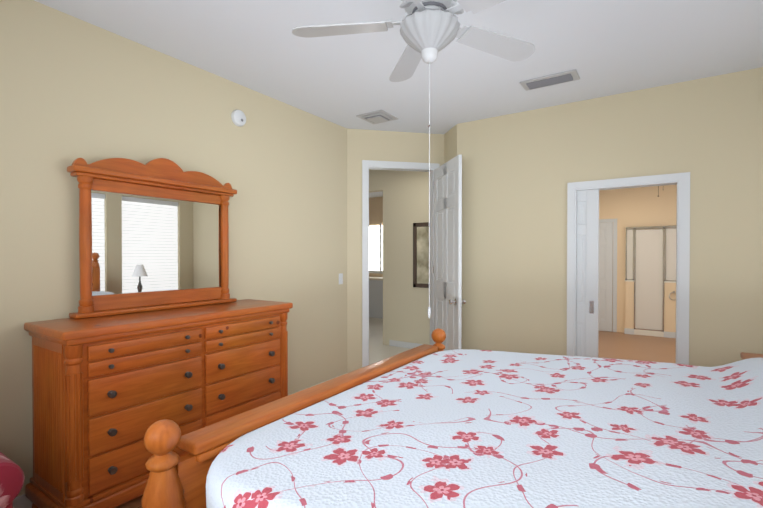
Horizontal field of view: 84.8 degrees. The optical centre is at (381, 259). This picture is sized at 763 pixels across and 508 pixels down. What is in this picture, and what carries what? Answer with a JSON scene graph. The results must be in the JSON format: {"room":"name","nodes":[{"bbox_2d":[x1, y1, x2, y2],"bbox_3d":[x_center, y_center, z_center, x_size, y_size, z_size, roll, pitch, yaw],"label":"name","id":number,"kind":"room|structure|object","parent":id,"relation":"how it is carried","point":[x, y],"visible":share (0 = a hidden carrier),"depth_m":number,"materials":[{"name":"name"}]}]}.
{"room":"bedroom","nodes":[
{"label":"bedroom","id":0,"kind":"room"},
{"bbox_2d":[0,0,346,496],"bbox_3d":[-1.648,-0.036,2.929,0.120,2.850,4.630,0,1,33],"label":"wall","id":1,"kind":"structure","parent":0,"point":[72,88],"depth_m":2.83,"materials":[{"name":"beige paint"}]},
{"bbox_2d":[231,110,245,126],"bbox_3d":[-1.181,-1.180,3.478,0.040,0.136,0.136,0,1,33],"label":"smoke detector","id":2,"kind":"object","parent":1,"relation":"attached to","point":[238,117],"visible":1,"depth_m":3.46,"materials":[{"name":"white plastic"}]},
{"bbox_2d":[339,273,342,283],"bbox_3d":[-0.448,0.213,4.625,0.012,0.120,0.070,0,1,33],"label":"light switch","id":3,"kind":"object","parent":1,"relation":"attached to","point":[340,278],"visible":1,"depth_m":4.62,"materials":[{"name":"white plastic"}]},
{"bbox_2d":[13,160,689,507],"bbox_3d":[0.335,0.147,2.139,4.060,2.500,5.257,0,1,33],"label":"trim","id":4,"kind":"structure","parent":1,"relation":"attached to","point":[681,181],"depth_m":3.90,"materials":[{"name":"white wood"}]},
{"bbox_2d":[369,197,382,276],"bbox_3d":[0.331,-0.104,10.054,4.280,2.850,0.120,0,1,33],"label":"wall","id":5,"kind":"structure","parent":0,"point":[375,211],"depth_m":10.27,"materials":[{"name":"beige paint"}]},
{"bbox_2d":[369,223,382,273],"bbox_3d":[-0.015,-0.271,10.182,0.840,1.220,0.045,0,1,33],"label":"window","id":6,"kind":"structure","parent":5,"relation":"in","point":[375,249],"depth_m":10.25,"materials":[{"name":"white glass"}]},
{"bbox_2d":[347,129,443,372],"bbox_3d":[0.166,-0.055,4.901,1.393,2.850,0.120,0,1,-12],"label":"wall","id":7,"kind":"structure","parent":0,"point":[378,145],"depth_m":4.75,"materials":[{"name":"beige paint"}]},
{"bbox_2d":[433,155,465,350],"bbox_3d":[0.702,0.159,4.534,0.592,2.414,0.577,0,1,33],"label":"entry door","id":8,"kind":"structure","parent":7,"relation":"in","point":[447,266],"depth_m":4.43,"materials":[{"name":"white wood"}]},
{"bbox_2d":[115,317,675,507],"bbox_3d":[0.154,1.396,5.378,10.200,0.060,11.700,0,1,33],"label":"floor","id":9,"kind":"structure","parent":0,"point":[616,345],"depth_m":6.39,"materials":[{"name":"brown"}]},
{"bbox_2d":[0,452,24,507],"bbox_3d":[-1.963,0.914,1.402,0.908,0.980,0.966,0,1,33],"label":"armchair","id":10,"kind":"object","parent":9,"relation":"on","point":[12,477],"visible":1,"depth_m":1.52,"materials":[{"name":"red fabric"}]},
{"bbox_2d":[24,299,292,507],"bbox_3d":[-1.322,0.866,2.782,0.545,1.050,1.515,0,1,33],"label":"dresser","id":11,"kind":"object","parent":9,"relation":"on","point":[108,391],"visible":0.77,"depth_m":2.30,"materials":[{"name":"brown wood"}]},
{"bbox_2d":[67,158,236,318],"bbox_3d":[-1.493,-0.179,2.885,0.105,1.034,1.116,0,1,33],"label":"mirror","id":12,"kind":"object","parent":11,"relation":"on","point":[154,235],"visible":1,"depth_m":2.80,"materials":[{"name":"brown wood"}]},
{"bbox_2d":[369,276,382,317],"bbox_3d":[0.010,0.873,9.778,2.340,0.900,0.630,0,1,33],"label":"cabinet","id":13,"kind":"object","parent":9,"relation":"on","point":[375,297],"depth_m":9.52,"materials":[{"name":"white wood"}]},
{"bbox_2d":[141,328,762,507],"bbox_3d":[0.763,0.672,1.536,2.316,1.462,2.103,0,1,33],"label":"bed","id":14,"kind":"object","parent":9,"relation":"on","point":[435,425],"visible":1,"depth_m":1.35,"materials":[{"name":"white fabric"}]},
{"bbox_2d":[624,225,675,337],"bbox_3d":[4.817,0.379,7.361,0.920,1.935,0.129,0,1,33],"label":"shower enclosure","id":15,"kind":"object","parent":9,"relation":"on","point":[650,308],"depth_m":7.39,"materials":[{"name":"beige"}]},
{"bbox_2d":[740,352,762,359],"bbox_3d":[2.301,0.986,2.251,0.573,0.820,0.500,0,1,33],"label":"nightstand","id":16,"kind":"object","parent":9,"relation":"on","point":[743,355],"visible":0.02,"depth_m":2.50,"materials":[{"name":"brown wood"}]},
{"bbox_2d":[34,0,762,197],"bbox_3d":[0.154,-1.534,5.350,10.200,0.100,11.700,0,1,33],"label":"ceiling","id":17,"kind":"structure","parent":0,"point":[603,48],"depth_m":2.92,"materials":[{"name":"white paint"}]},
{"bbox_2d":[356,110,398,123],"bbox_3d":[-0.042,-1.457,4.317,0.320,0.034,0.320,0,1,33],"label":"ceiling vent","id":18,"kind":"object","parent":17,"relation":"in","point":[378,116],"visible":1,"depth_m":4.26,"materials":[{"name":"grey metal"}]},
{"bbox_2d":[292,0,534,317],"bbox_3d":[0.236,-0.582,1.991,1.308,1.740,1.300,0,1,33],"label":"ceiling fan","id":19,"kind":"object","parent":17,"relation":"hanging from","point":[430,30],"visible":1,"depth_m":2.03,"materials":[{"name":"grey metal"}]},
{"bbox_2d":[519,69,579,90],"bbox_3d":[1.369,-1.454,3.408,0.430,0.022,0.200,0,1,33],"label":"ceiling vent","id":20,"kind":"object","parent":17,"relation":"in","point":[553,79],"visible":1,"depth_m":3.37,"materials":[{"name":"grey metal"}]},
{"bbox_2d":[369,169,429,348],"bbox_3d":[0.068,-0.072,6.684,5.800,2.850,0.132,0,1,33],"label":"wall","id":21,"kind":"structure","parent":0,"point":[409,302],"depth_m":6.45,"materials":[{"name":"beige paint"}]},
{"bbox_2d":[413,222,428,287],"bbox_3d":[0.755,-0.067,6.145,0.660,0.970,0.026,0,1,33],"label":"framed picture","id":22,"kind":"object","parent":21,"relation":"attached to","point":[420,255],"visible":0.52,"depth_m":6.25},
{"bbox_2d":[444,124,456,162],"bbox_3d":[0.829,-0.054,4.830,0.120,2.850,0.523,0,1,-12],"label":"wall","id":23,"kind":"structure","parent":0,"point":[450,144],"depth_m":4.74,"materials":[{"name":"beige paint"}]},
{"bbox_2d":[457,67,762,366],"bbox_3d":[2.099,-0.044,3.790,2.980,2.850,0.120,0,1,33],"label":"wall","id":24,"kind":"structure","parent":0,"point":[520,170],"depth_m":3.76,"materials":[{"name":"beige paint"}]},
{"bbox_2d":[576,189,598,357],"bbox_3d":[1.669,0.358,4.078,0.800,2.020,0.042,0,1,33],"label":"sliding door","id":25,"kind":"structure","parent":24,"relation":"attached to","point":[587,317],"depth_m":3.89,"materials":[{"name":"white wood"}]},
{"bbox_2d":[599,185,676,332],"bbox_3d":[4.911,-0.079,7.445,2.960,2.850,0.120,0,1,33],"label":"wall","id":26,"kind":"structure","parent":0,"point":[637,207],"depth_m":7.62,"materials":[{"name":"beige paint"}]},
{"bbox_2d":[599,222,612,331],"bbox_3d":[3.969,0.320,7.964,0.760,2.030,0.035,0,1,33],"label":"bathroom door","id":27,"kind":"structure","parent":26,"relation":"in","point":[605,271],"depth_m":7.80,"materials":[{"name":"white wood"}]},
{"bbox_2d":[599,219,616,331],"bbox_3d":[3.981,0.291,7.982,0.900,2.100,0.016,0,1,33],"label":"door frame","id":28,"kind":"structure","parent":26,"relation":"attached to","point":[614,221],"depth_m":7.75,"materials":[{"name":"white wood"}]}
]}

